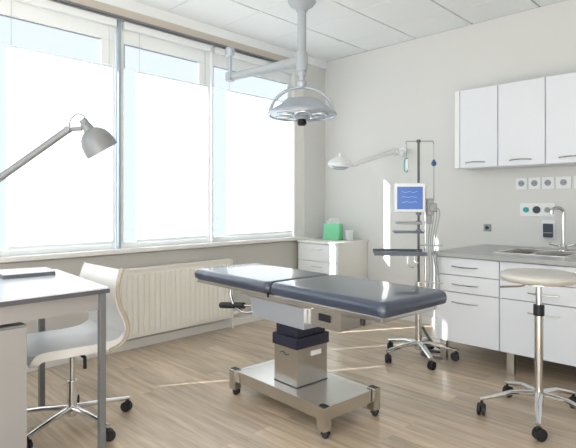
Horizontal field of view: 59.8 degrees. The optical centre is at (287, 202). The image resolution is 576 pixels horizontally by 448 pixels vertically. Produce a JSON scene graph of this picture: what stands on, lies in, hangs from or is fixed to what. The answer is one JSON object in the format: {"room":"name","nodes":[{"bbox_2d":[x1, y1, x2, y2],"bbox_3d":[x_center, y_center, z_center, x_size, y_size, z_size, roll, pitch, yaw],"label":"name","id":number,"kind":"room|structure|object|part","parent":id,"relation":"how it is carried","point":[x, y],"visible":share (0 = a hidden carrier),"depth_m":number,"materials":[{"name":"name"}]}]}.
{"room":"operating room","nodes":[
{"label":"operating room","id":0,"kind":"room"},
{"bbox_2d":[0,0,324,339],"bbox_3d":[-3.020,-0.240,2.776,0.200,3.000,9.740,0,0,44],"label":"wall","id":1,"kind":"structure","parent":0,"point":[280,253],"depth_m":5.27,"materials":[{"name":"beige paint"}]},
{"bbox_2d":[0,0,114,255],"bbox_3d":[-1.825,-0.588,3.946,0.026,1.955,0.975,0,0,44],"label":"window","id":2,"kind":"structure","parent":1,"relation":"in","point":[22,25],"depth_m":3.90,"materials":[{"name":"paint"}]},
{"bbox_2d":[0,14,100,63],"bbox_3d":[-1.817,-1.280,3.956,0.001,0.220,0.910,0,0,44],"label":"window pane","id":3,"kind":"object","parent":2,"relation":"attached to","point":[13,31],"depth_m":3.91,"materials":[{"name":"clear glass"}]},
{"bbox_2d":[6,0,116,249],"bbox_3d":[-1.796,-0.607,3.917,0.047,1.903,0.951,0,0,44],"label":"roller blind","id":4,"kind":"object","parent":2,"relation":"attached to","point":[62,197],"visible":1,"depth_m":3.92,"materials":[{"name":"fabric"}]},
{"bbox_3d":[-1.774,0.333,3.959,0.014,0.025,0.823,0,0,44],"label":"rail","id":5,"kind":"part","parent":4,"relation":"part of","materials":[{"name":"paint"}]},
{"bbox_3d":[-1.774,-1.151,3.959,0.008,0.013,0.815,0,0,44],"label":"rail","id":6,"kind":"part","parent":4,"relation":"part of","materials":[{"name":"paint"}]},
{"bbox_2d":[115,19,120,248],"bbox_3d":[-1.458,-0.590,4.300,0.060,1.960,0.028,0,0,44],"label":"trim","id":7,"kind":"structure","parent":1,"relation":"attached to","point":[118,27],"depth_m":4.28,"materials":[{"name":"metal"}]},
{"bbox_2d":[27,314,262,372],"bbox_3d":[-2.663,1.220,2.985,0.018,0.080,8.940,0,0,44],"label":"baseboard","id":8,"kind":"structure","parent":1,"relation":"attached to","point":[176,334],"depth_m":4.57,"materials":[{"name":"white wood"}]},
{"bbox_2d":[0,236,307,262],"bbox_3d":[-2.823,0.407,2.884,0.190,0.035,8.570,0,0,44],"label":"windowsill","id":9,"kind":"structure","parent":1,"relation":"on","point":[15,258],"depth_m":4.30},
{"bbox_2d":[121,22,208,247],"bbox_3d":[-1.122,-0.588,4.664,0.026,1.955,0.945,0,0,44],"label":"window","id":10,"kind":"structure","parent":1,"relation":"in","point":[139,53],"depth_m":4.43,"materials":[{"name":"paint"}]},
{"bbox_2d":[124,44,197,82],"bbox_3d":[-1.123,-1.280,4.665,0.001,0.220,0.905,0,0,44],"label":"window pane","id":11,"kind":"object","parent":10,"relation":"attached to","point":[136,59],"depth_m":4.61,"materials":[{"name":"clear glass"}]},
{"bbox_3d":[-1.121,-0.410,4.664,0.001,1.520,0.905,0,0,44],"label":"pane","id":12,"kind":"part","parent":10,"relation":"part of","materials":[{"name":"clear glass"}]},
{"bbox_2d":[122,22,210,241],"bbox_3d":[-1.092,-0.607,4.635,0.047,1.903,0.921,0,0,44],"label":"roller blind","id":13,"kind":"object","parent":10,"relation":"attached to","point":[171,114],"visible":1,"depth_m":4.67,"materials":[{"name":"fabric"}]},
{"bbox_3d":[-1.065,-1.151,4.682,0.008,0.013,0.770,0,0,44],"label":"rail","id":14,"kind":"part","parent":13,"relation":"part of","materials":[{"name":"paint"}]},
{"bbox_3d":[-1.065,0.333,4.682,0.014,0.025,0.778,0,0,44],"label":"rail","id":15,"kind":"part","parent":13,"relation":"part of","materials":[{"name":"paint"}]},
{"bbox_2d":[54,0,277,61],"bbox_3d":[-2.838,-1.573,2.794,0.035,0.015,8.420,0,0,44],"label":"trim","id":16,"kind":"structure","parent":1,"relation":"attached to","point":[61,1],"depth_m":4.47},
{"bbox_2d":[67,0,288,60],"bbox_3d":[-2.837,-1.613,2.792,0.040,0.065,8.420,0,0,44],"label":"trim","id":17,"kind":"structure","parent":1,"relation":"attached to","point":[95,4],"depth_m":4.59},
{"bbox_2d":[120,258,237,338],"bbox_3d":[-1.004,0.907,4.607,0.117,0.702,1.361,0,0,44],"label":"radiator","id":18,"kind":"object","parent":1,"relation":"attached to","point":[159,298],"visible":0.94,"depth_m":4.49,"materials":[{"name":"metal"}]},
{"bbox_2d":[124,258,231,271],"bbox_3d":[-1.020,0.565,4.561,0.070,0.018,1.258,0,0,44],"label":"grille","id":19,"kind":"object","parent":18,"relation":"attached to","point":[157,268],"depth_m":4.56,"materials":[{"name":"metal"}]},
{"bbox_2d":[209,45,212,241],"bbox_3d":[-0.771,-0.590,5.001,0.060,1.960,0.020,0,0,44],"label":"trim","id":20,"kind":"structure","parent":1,"relation":"attached to","point":[211,52],"depth_m":4.98,"materials":[{"name":"paint"}]},
{"bbox_2d":[96,0,326,69],"bbox_3d":[-2.658,-1.692,2.981,0.030,0.095,8.940,0,0,44],"label":"trim","id":21,"kind":"structure","parent":1,"relation":"attached to","point":[130,5],"depth_m":4.86,"materials":[{"name":"paint"}]},
{"bbox_2d":[213,53,291,241],"bbox_3d":[-0.314,-0.588,5.489,0.026,1.955,1.315,0,0,44],"label":"window","id":22,"kind":"structure","parent":1,"relation":"in","point":[268,85],"depth_m":5.13,"materials":[{"name":"paint"}]},
{"bbox_3d":[-0.352,-0.410,5.449,0.001,1.520,1.185,0,0,44],"label":"pane","id":23,"kind":"part","parent":22,"relation":"part of","materials":[{"name":"clear glass"}]},
{"bbox_2d":[213,66,286,100],"bbox_3d":[-0.353,-1.280,5.451,0.001,0.220,1.185,0,0,44],"label":"window pane","id":24,"kind":"object","parent":22,"relation":"attached to","point":[254,85],"depth_m":5.42,"materials":[{"name":"clear glass"}]},
{"bbox_2d":[213,47,297,236],"bbox_3d":[-0.284,-0.607,5.460,0.047,1.903,1.291,0,0,44],"label":"roller blind","id":25,"kind":"object","parent":22,"relation":"attached to","point":[258,145],"visible":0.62,"depth_m":5.42,"materials":[{"name":"fabric"}]},
{"bbox_3d":[-0.289,-1.151,5.475,0.008,0.013,0.950,0,0,44],"label":"rail","id":26,"kind":"part","parent":25,"relation":"part of","materials":[{"name":"paint"}]},
{"bbox_3d":[-0.289,0.333,5.475,0.014,0.025,0.958,0,0,44],"label":"rail","id":27,"kind":"part","parent":25,"relation":"part of","materials":[{"name":"paint"}]},
{"bbox_2d":[291,68,303,236],"bbox_3d":[0.105,-0.590,5.889,0.070,1.960,0.162,0,0,44],"label":"trim","id":28,"kind":"structure","parent":1,"relation":"attached to","point":[297,132],"depth_m":5.84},
{"bbox_2d":[27,319,575,447],"bbox_3d":[-0.776,1.310,1.208,5.600,0.100,9.040,0,0,44],"label":"floor","id":29,"kind":"structure","parent":0,"point":[181,396],"depth_m":3.21,"materials":[{"name":"brown wood"}]},
{"bbox_2d":[0,269,109,447],"bbox_3d":[-1.766,0.839,2.226,0.919,0.841,1.790,0,0,44],"label":"desk","id":30,"kind":"object","parent":29,"relation":"on","point":[40,298],"visible":0.82,"depth_m":2.29,"materials":[{"name":"white laminate"}]},
{"bbox_3d":[-1.311,0.880,2.085,0.016,0.660,0.415,0,0,44],"label":"door","id":31,"kind":"part","parent":30,"relation":"part of","materials":[{"name":"white laminate"}]},
{"bbox_2d":[0,267,55,278],"bbox_3d":[-1.544,0.406,2.929,0.280,0.024,0.282,0,0,-39],"label":"notebook","id":32,"kind":"object","parent":30,"relation":"on","point":[39,271],"visible":1,"depth_m":2.87,"materials":[{"name":"paper"}]},
{"bbox_3d":[-1.514,0.854,3.078,0.033,0.810,0.033,0,0,44],"label":"leg","id":33,"kind":"part","parent":30,"relation":"part of","materials":[{"name":"grey metal"}]},
{"bbox_2d":[0,113,117,181],"bbox_3d":[-1.297,-0.002,2.369,0.969,0.838,0.176,0,0,-2],"label":"desk lamp","id":34,"kind":"object","parent":30,"relation":"on","point":[94,140],"visible":1,"depth_m":2.33,"materials":[{"name":"grey metal"}]},
{"bbox_3d":[-1.213,-0.216,2.351,0.379,0.283,0.032,0,0,0],"label":"arm","id":35,"kind":"part","parent":34,"relation":"part of","materials":[{"name":"grey metal"}]},
{"bbox_3d":[-0.896,-0.303,2.379,0.159,0.194,0.169,0,0,44],"label":"lamp shade","id":36,"kind":"part","parent":34,"relation":"part of","materials":[{"name":"grey metal"}]},
{"bbox_3d":[-0.928,0.854,2.496,0.033,0.810,0.033,0,0,44],"label":"leg","id":37,"kind":"part","parent":30,"relation":"part of","materials":[{"name":"grey metal"}]},
{"bbox_2d":[27,261,132,447],"bbox_3d":[-1.204,0.811,2.829,0.657,0.896,0.671,0,0,44],"label":"office chair","id":38,"kind":"object","parent":29,"relation":"on","point":[80,340],"visible":0.77,"depth_m":2.81,"materials":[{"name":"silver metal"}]},
{"bbox_3d":[-1.394,1.163,2.828,0.317,0.050,0.046,0,0,-2],"label":"leg","id":39,"kind":"part","parent":38,"relation":"part of","materials":[{"name":"silver metal"}]},
{"bbox_3d":[-1.269,1.163,2.667,0.046,0.050,0.317,0,0,16],"label":"leg","id":40,"kind":"part","parent":38,"relation":"part of","materials":[{"name":"silver metal"}]},
{"bbox_3d":[-1.245,0.776,2.809,0.470,0.100,0.537,0,0,44],"label":"seat","id":41,"kind":"part","parent":38,"relation":"part of","materials":[{"name":"white plastic"}]},
{"bbox_3d":[-1.154,0.875,2.804,0.083,0.090,0.020,0,0,36],"label":"lever","id":42,"kind":"part","parent":38,"relation":"part of","materials":[{"name":"black plastic"}]},
{"bbox_3d":[-1.079,1.163,2.735,0.317,0.050,0.046,0,0,35],"label":"leg","id":43,"kind":"part","parent":38,"relation":"part of","materials":[{"name":"silver metal"}]},
{"bbox_3d":[-1.099,0.605,2.958,0.470,0.473,0.138,0,0,44],"label":"backrest","id":44,"kind":"part","parent":38,"relation":"part of","materials":[{"name":"white plastic"}]},
{"bbox_3d":[-1.085,1.163,2.940,0.317,0.050,0.046,0,0,-38],"label":"leg","id":45,"kind":"part","parent":38,"relation":"part of","materials":[{"name":"silver metal"}]},
{"bbox_2d":[195,263,446,438],"bbox_3d":[0.093,0.865,3.196,0.577,0.788,1.735,0,0,-42],"label":"examination table","id":46,"kind":"object","parent":29,"relation":"on","point":[302,304],"visible":1,"depth_m":2.97,"materials":[{"name":"metal"}]},
{"bbox_3d":[-0.217,0.564,3.505,0.474,0.022,0.800,0,0,-42],"label":"head frame","id":47,"kind":"part","parent":46,"relation":"part of","materials":[{"name":"metal"}]},
{"bbox_3d":[-0.184,1.137,3.438,0.350,0.075,0.040,0,0,-42],"label":"rail","id":48,"kind":"part","parent":46,"relation":"part of","materials":[{"name":"metal"}]},
{"bbox_2d":[195,263,327,293],"bbox_3d":[-0.196,0.513,3.522,0.577,0.078,0.862,0,0,-42],"label":"cushion","id":49,"kind":"object","parent":46,"relation":"on","point":[252,278],"depth_m":3.37,"materials":[{"name":"blue leather"}]},
{"bbox_3d":[-0.082,0.585,3.037,0.026,0.014,0.660,0,0,-42],"label":"rail","id":50,"kind":"part","parent":46,"relation":"part of","materials":[{"name":"metal"}]},
{"bbox_3d":[0.052,0.599,3.172,0.360,0.012,0.535,0,0,-42],"label":"carriage lid","id":51,"kind":"part","parent":46,"relation":"part of","materials":[{"name":"metal"}]},
{"bbox_3d":[-0.069,1.137,3.008,0.034,0.075,0.836,0,0,-42],"label":"rail","id":52,"kind":"part","parent":46,"relation":"part of","materials":[{"name":"metal"}]},
{"bbox_3d":[0.080,1.113,3.141,0.390,0.023,0.776,0,0,-42],"label":"plate","id":53,"kind":"part","parent":46,"relation":"part of","materials":[{"name":"metal"}]},
{"bbox_3d":[0.172,0.915,3.074,0.090,0.030,0.003,0,0,-42],"label":"rating plate","id":54,"kind":"part","parent":46,"relation":"part of","materials":[{"name":"white plastic"}]},
{"bbox_3d":[0.230,1.137,3.273,0.034,0.075,0.836,0,0,-42],"label":"rail","id":55,"kind":"part","parent":46,"relation":"part of","materials":[{"name":"metal"}]},
{"bbox_3d":[0.344,1.137,2.843,0.350,0.075,0.040,0,0,-42],"label":"rail","id":56,"kind":"part","parent":46,"relation":"part of","materials":[{"name":"metal"}]},
{"bbox_3d":[0.344,0.565,2.873,0.476,0.024,0.850,0,0,-42],"label":"frame","id":57,"kind":"part","parent":46,"relation":"part of","materials":[{"name":"metal"}]},
{"bbox_2d":[271,274,446,318],"bbox_3d":[0.382,0.512,2.870,0.577,0.083,0.865,0,0,-42],"label":"cushion","id":58,"kind":"object","parent":46,"relation":"on","point":[362,298],"depth_m":2.67,"materials":[{"name":"blue leather"}]},
{"bbox_3d":[0.376,0.596,2.521,0.028,0.039,0.028,0,0,-42],"label":"knob","id":59,"kind":"part","parent":46,"relation":"part of","materials":[{"name":"black plastic"}]},
{"bbox_2d":[297,238,367,278],"bbox_3d":[0.508,0.842,5.734,0.596,0.835,0.566,0,0,44],"label":"base cabinet","id":60,"kind":"object","parent":29,"relation":"on","point":[344,257],"visible":0.58,"depth_m":5.55,"materials":[{"name":"beige laminate"}]},
{"bbox_3d":[0.331,0.780,5.562,0.580,0.260,0.020,0,0,44],"label":"drawer","id":61,"kind":"part","parent":60,"relation":"part of","materials":[{"name":"white plastic"}]},
{"bbox_3d":[0.331,0.551,5.562,0.580,0.188,0.020,0,0,44],"label":"drawer","id":62,"kind":"part","parent":60,"relation":"part of","materials":[{"name":"white plastic"}]},
{"bbox_2d":[323,218,342,239],"bbox_3d":[0.519,0.299,5.762,0.216,0.245,0.109,0,0,36],"label":"tissue box","id":63,"kind":"object","parent":60,"relation":"on","point":[333,230],"visible":1,"depth_m":5.72,"materials":[{"name":"cardboard"}]},
{"bbox_2d":[345,230,353,239],"bbox_3d":[0.697,0.364,5.686,0.106,0.115,0.106,0,0,44],"label":"beaker","id":64,"kind":"object","parent":60,"relation":"on","point":[349,234],"visible":1,"depth_m":5.65,"materials":[{"name":"white plastic"}]},
{"bbox_2d":[373,139,458,369],"bbox_3d":[1.028,0.375,4.094,0.642,1.780,0.633,0,0,44],"label":"equipment cart","id":65,"kind":"object","parent":29,"relation":"on","point":[425,344],"visible":0.88,"depth_m":4.01,"materials":[{"name":"silver metal"}]},
{"bbox_2d":[373,249,426,255],"bbox_3d":[0.906,0.402,4.087,0.410,0.032,0.260,0,0,6],"label":"tray","id":66,"kind":"object","parent":65,"relation":"on","point":[377,252],"depth_m":3.98,"materials":[{"name":"metal"}]},
{"bbox_3d":[0.959,1.151,4.192,0.057,0.073,0.288,0,0,-40],"label":"leg","id":67,"kind":"part","parent":65,"relation":"part of","materials":[{"name":"silver metal"}]},
{"bbox_3d":[0.913,1.151,4.013,0.288,0.073,0.057,0,0,-21],"label":"leg","id":68,"kind":"part","parent":65,"relation":"part of","materials":[{"name":"silver metal"}]},
{"bbox_2d":[404,145,408,172],"bbox_3d":[0.960,-0.363,4.071,0.039,0.234,0.018,0,0,44],"label":"bag","id":69,"kind":"object","parent":65,"relation":"hanging from","point":[406,158],"visible":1,"depth_m":4.06,"materials":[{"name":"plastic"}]},
{"bbox_2d":[392,230,423,232],"bbox_3d":[0.976,0.235,4.080,0.230,0.014,0.180,0,0,6],"label":"shelf","id":70,"kind":"object","parent":65,"relation":"attached to","point":[395,231],"depth_m":4.01,"materials":[{"name":"metal"}]},
{"bbox_2d":[395,221,422,224],"bbox_3d":[0.981,0.162,4.079,0.200,0.020,0.160,0,0,6],"label":"shelf","id":71,"kind":"object","parent":65,"relation":"attached to","point":[396,222],"depth_m":4.00,"materials":[{"name":"grey plastic"}]},
{"bbox_2d":[394,183,425,211],"bbox_3d":[0.977,-0.043,4.027,0.243,0.235,0.085,0,0,6],"label":"patient monitor","id":72,"kind":"object","parent":65,"relation":"attached to","point":[408,197],"visible":1,"depth_m":3.99,"materials":[{"name":"white plastic"}]},
{"bbox_3d":[1.069,1.151,3.912,0.057,0.073,0.288,0,0,-3],"label":"leg","id":73,"kind":"part","parent":65,"relation":"part of","materials":[{"name":"silver metal"}]},
{"bbox_2d":[431,160,435,200],"bbox_3d":[1.177,-0.250,4.045,0.042,0.460,0.042,0,0,44],"label":"hanging bulb","id":74,"kind":"object","parent":65,"relation":"hanging from","point":[433,163],"visible":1,"depth_m":4.04,"materials":[{"name":"blue plastic"}]},
{"bbox_3d":[1.177,-0.250,4.045,0.007,0.460,0.007,0,0,22],"label":"cord","id":75,"kind":"part","parent":74,"relation":"part of","materials":[{"name":"grey plastic"}]},
{"bbox_3d":[1.214,1.151,4.030,0.288,0.073,0.057,0,0,15],"label":"leg","id":76,"kind":"part","parent":65,"relation":"part of","materials":[{"name":"silver metal"}]},
{"bbox_2d":[435,256,499,359],"bbox_3d":[1.714,0.843,4.233,0.523,0.833,1.029,0,0,44],"label":"base cabinet","id":77,"kind":"object","parent":29,"relation":"on","point":[470,314],"visible":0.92,"depth_m":3.86,"materials":[{"name":"white laminate"}]},
{"bbox_3d":[1.365,0.779,3.877,0.211,0.013,0.032,0,0,44],"label":"handle","id":78,"kind":"part","parent":77,"relation":"part of","materials":[{"name":"silver metal"}]},
{"bbox_3d":[1.365,0.638,3.877,0.211,0.013,0.032,0,0,44],"label":"handle","id":79,"kind":"part","parent":77,"relation":"part of","materials":[{"name":"silver metal"}]},
{"bbox_3d":[1.365,0.499,3.877,0.211,0.013,0.032,0,0,44],"label":"handle","id":80,"kind":"part","parent":77,"relation":"part of","materials":[{"name":"silver metal"}]},
{"bbox_3d":[1.382,0.900,3.895,0.517,0.390,0.020,0,0,44],"label":"drawer","id":81,"kind":"part","parent":77,"relation":"part of","materials":[{"name":"white laminate"}]},
{"bbox_3d":[1.382,0.499,3.895,0.517,0.134,0.020,0,0,44],"label":"drawer","id":82,"kind":"part","parent":77,"relation":"part of","materials":[{"name":"white laminate"}]},
{"bbox_3d":[1.382,0.635,3.895,0.517,0.129,0.020,0,0,44],"label":"drawer","id":83,"kind":"part","parent":77,"relation":"part of","materials":[{"name":"white laminate"}]},
{"bbox_2d":[476,268,575,441],"bbox_3d":[1.491,0.828,2.918,0.633,0.862,0.670,0,0,44],"label":"stool","id":84,"kind":"object","parent":29,"relation":"on","point":[539,278],"visible":1,"depth_m":2.92,"materials":[{"name":"silver metal"}]},
{"bbox_3d":[1.301,1.139,2.969,0.318,0.082,0.046,0,0,10],"label":"leg","id":85,"kind":"part","parent":84,"relation":"part of","materials":[{"name":"silver metal"}]},
{"bbox_3d":[1.359,0.483,2.942,0.228,0.029,0.013,0,0,1],"label":"lever","id":86,"kind":"part","parent":84,"relation":"part of","materials":[{"name":"silver metal"}]},
{"bbox_3d":[1.447,1.139,3.111,0.046,0.082,0.318,0,0,-8],"label":"leg","id":87,"kind":"part","parent":84,"relation":"part of","materials":[{"name":"silver metal"}]},
{"bbox_3d":[1.472,0.428,2.939,0.428,0.063,0.428,0,0,44],"label":"seat","id":88,"kind":"part","parent":84,"relation":"part of","materials":[{"name":"beige plastic"}]},
{"bbox_3d":[1.391,1.139,2.786,0.046,0.082,0.318,0,0,28],"label":"leg","id":89,"kind":"part","parent":84,"relation":"part of","materials":[{"name":"silver metal"}]},
{"bbox_3d":[1.596,1.139,2.818,0.318,0.082,0.046,0,0,44],"label":"leg","id":90,"kind":"part","parent":84,"relation":"part of","materials":[{"name":"silver metal"}]},
{"bbox_3d":[1.627,1.139,3.018,0.318,0.082,0.046,0,0,-27],"label":"leg","id":91,"kind":"part","parent":84,"relation":"part of","materials":[{"name":"silver metal"}]},
{"bbox_2d":[500,261,575,375],"bbox_3d":[2.121,0.843,3.834,0.613,0.833,1.029,0,0,44],"label":"base cabinet","id":92,"kind":"object","parent":29,"relation":"on","point":[516,303],"visible":0.82,"depth_m":3.54,"materials":[{"name":"white laminate"}]},
{"bbox_2d":[432,244,575,266],"bbox_3d":[2.373,0.479,3.592,2.395,0.183,1.024,0,0,44],"label":"countertop","id":93,"kind":"structure","parent":92,"relation":"on","point":[518,254],"depth_m":3.91,"materials":[{"name":"metal"}]},
{"bbox_2d":[493,248,575,266],"bbox_3d":[1.995,0.479,3.967,0.540,0.183,0.500,0,0,44],"label":"sink","id":94,"kind":"object","parent":93,"relation":"in","point":[519,251],"depth_m":4.09,"materials":[{"name":"metal"}]},
{"bbox_2d":[548,206,575,250],"bbox_3d":[2.255,0.209,4.123,0.210,0.365,0.090,0,0,5],"label":"faucet","id":95,"kind":"object","parent":93,"relation":"on","point":[563,247],"visible":0.98,"depth_m":4.11,"materials":[{"name":"silver metal"}]},
{"bbox_3d":[2.215,0.184,4.113,0.136,0.315,0.033,0,0,-7],"label":"spout","id":96,"kind":"part","parent":95,"relation":"part of","materials":[{"name":"silver metal"}]},
{"bbox_3d":[1.790,0.900,3.496,0.607,0.390,0.020,0,0,44],"label":"drawer","id":97,"kind":"part","parent":92,"relation":"part of","materials":[{"name":"white laminate"}]},
{"bbox_3d":[1.790,0.635,3.496,0.607,0.129,0.020,0,0,44],"label":"drawer","id":98,"kind":"part","parent":92,"relation":"part of","materials":[{"name":"white laminate"}]},
{"bbox_3d":[1.790,0.499,3.496,0.607,0.134,0.020,0,0,44],"label":"drawer","id":99,"kind":"part","parent":92,"relation":"part of","materials":[{"name":"white laminate"}]},
{"bbox_3d":[1.772,0.779,3.478,0.211,0.013,0.032,0,0,44],"label":"handle","id":100,"kind":"part","parent":92,"relation":"part of","materials":[{"name":"silver metal"}]},
{"bbox_3d":[1.772,0.638,3.478,0.211,0.013,0.032,0,0,44],"label":"handle","id":101,"kind":"part","parent":92,"relation":"part of","materials":[{"name":"silver metal"}]},
{"bbox_2d":[132,0,564,60],"bbox_3d":[-0.741,-1.790,1.173,5.700,0.100,9.040,0,0,44],"label":"ceiling","id":102,"kind":"structure","parent":0,"point":[335,29],"depth_m":4.73,"materials":[{"name":"tile"}]},
{"bbox_2d":[225,0,336,125],"bbox_3d":[-0.020,-1.198,4.377,0.951,1.085,0.631,0,0,44],"label":"lamp","id":103,"kind":"object","parent":102,"relation":"hanging from","point":[301,110],"visible":1,"depth_m":4.24,"materials":[{"name":"grey metal"}]},
{"bbox_3d":[-0.203,-1.173,4.369,0.685,0.164,0.090,0,0,18],"label":"arm","id":104,"kind":"part","parent":103,"relation":"part of","materials":[{"name":"white metal"}]},
{"bbox_3d":[0.118,-0.819,4.265,0.590,0.153,0.590,0,0,44],"label":"lamp dish","id":105,"kind":"part","parent":103,"relation":"part of","materials":[{"name":"metal"}]},
{"bbox_3d":[0.118,-0.693,4.265,0.080,0.075,0.080,0,0,44],"label":"handle","id":106,"kind":"part","parent":103,"relation":"part of","materials":[{"name":"black plastic"}]},
{"bbox_2d":[319,0,575,317],"bbox_3d":[2.394,-0.240,4.374,5.700,3.000,0.120,0,0,44],"label":"wall","id":107,"kind":"structure","parent":0,"point":[384,98],"depth_m":5.15,"materials":[{"name":"paint"}]},
{"bbox_2d":[328,147,407,169],"bbox_3d":[0.820,-0.453,4.997,0.222,0.296,1.190,0,0,44],"label":"wall lamp","id":108,"kind":"object","parent":107,"relation":"attached to","point":[337,163],"visible":0.99,"depth_m":4.83,"materials":[{"name":"white plastic"}]},
{"bbox_3d":[0.868,-0.462,5.030,0.065,0.247,0.778,0,0,44],"label":"arm","id":109,"kind":"part","parent":108,"relation":"part of","materials":[{"name":"white plastic"}]},
{"bbox_2d":[401,315,434,325],"bbox_3d":[1.395,1.220,5.255,1.360,0.080,0.018,0,0,44],"label":"baseboard","id":110,"kind":"structure","parent":107,"relation":"attached to","point":[425,320],"depth_m":5.22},
{"bbox_2d":[455,85,510,169],"bbox_3d":[1.795,-0.674,4.610,0.394,0.712,0.379,0,0,44],"label":"upper cabinet","id":111,"kind":"object","parent":107,"relation":"attached to","point":[476,110],"visible":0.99,"depth_m":4.49,"materials":[{"name":"white laminate"}]},
{"bbox_3d":[1.565,-0.674,4.624,0.046,0.712,0.022,0,0,44],"label":"panel","id":112,"kind":"part","parent":111,"relation":"part of","materials":[{"name":"white laminate"}]},
{"bbox_3d":[1.707,-0.674,4.486,0.341,0.707,0.019,0,0,44],"label":"door","id":113,"kind":"part","parent":111,"relation":"part of","materials":[{"name":"white laminate"}]},
{"bbox_2d":[484,224,490,231],"bbox_3d":[1.894,0.235,4.764,0.070,0.070,0.019,0,0,44],"label":"wall outlet","id":114,"kind":"object","parent":107,"relation":"attached to","point":[487,227],"visible":1,"depth_m":4.75,"materials":[{"name":"grey plastic"}]},
{"bbox_2d":[516,177,526,188],"bbox_3d":[2.118,-0.177,4.547,0.100,0.106,0.017,0,0,44],"label":"wall socket","id":115,"kind":"object","parent":107,"relation":"attached to","point":[521,183],"visible":1,"depth_m":4.54,"materials":[{"name":"white plastic"}]},
{"bbox_2d":[498,77,553,167],"bbox_3d":[2.074,-0.674,4.337,0.384,0.712,0.379,0,0,44],"label":"upper cabinet","id":116,"kind":"object","parent":107,"relation":"attached to","point":[521,104],"visible":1,"depth_m":4.22,"materials":[{"name":"white laminate"}]},
{"bbox_3d":[1.952,-0.366,4.213,0.186,0.019,0.031,0,0,44],"label":"handle","id":117,"kind":"part","parent":116,"relation":"part of","materials":[{"name":"silver metal"}]},
{"bbox_2d":[529,177,540,188],"bbox_3d":[2.198,-0.177,4.468,0.100,0.106,0.017,0,0,44],"label":"wall socket","id":118,"kind":"object","parent":107,"relation":"attached to","point":[534,182],"visible":1,"depth_m":4.46,"materials":[{"name":"white plastic"}]},
{"bbox_2d":[520,203,554,216],"bbox_3d":[2.209,0.060,4.449,0.290,0.120,0.029,0,0,44],"label":"switch panel","id":119,"kind":"object","parent":107,"relation":"attached to","point":[526,209],"visible":0.95,"depth_m":4.44,"materials":[{"name":"white plastic"}]},
{"bbox_3d":[2.205,0.060,4.446,0.064,0.064,0.018,0,0,44],"label":"knob","id":120,"kind":"part","parent":119,"relation":"part of","materials":[{"name":"plastic"}]},
{"bbox_2d":[542,177,553,188],"bbox_3d":[2.277,-0.177,4.391,0.100,0.106,0.017,0,0,44],"label":"wall socket","id":121,"kind":"object","parent":107,"relation":"attached to","point":[547,182],"visible":1,"depth_m":4.39,"materials":[{"name":"white plastic"}]},
{"bbox_2d":[542,220,555,237],"bbox_3d":[2.273,0.229,4.375,0.110,0.158,0.046,0,0,44],"label":"soap dispenser","id":122,"kind":"object","parent":107,"relation":"attached to","point":[548,226],"visible":1,"depth_m":4.36,"materials":[{"name":"white plastic"}]},
{"bbox_2d":[546,72,575,165],"bbox_3d":[2.349,-0.674,4.067,0.384,0.712,0.379,0,0,44],"label":"upper cabinet","id":123,"kind":"object","parent":107,"relation":"attached to","point":[560,89],"visible":1,"depth_m":4.01,"materials":[{"name":"white laminate"}]},
{"bbox_3d":[2.227,-0.366,3.943,0.186,0.019,0.031,0,0,44],"label":"handle","id":124,"kind":"part","parent":123,"relation":"part of","materials":[{"name":"silver metal"}]},
{"bbox_2d":[556,176,570,188],"bbox_3d":[2.367,-0.177,4.303,0.120,0.106,0.017,0,0,44],"label":"wall socket","id":125,"kind":"object","parent":107,"relation":"attached to","point":[562,182],"visible":1,"depth_m":4.30,"materials":[{"name":"white plastic"}]}
]}

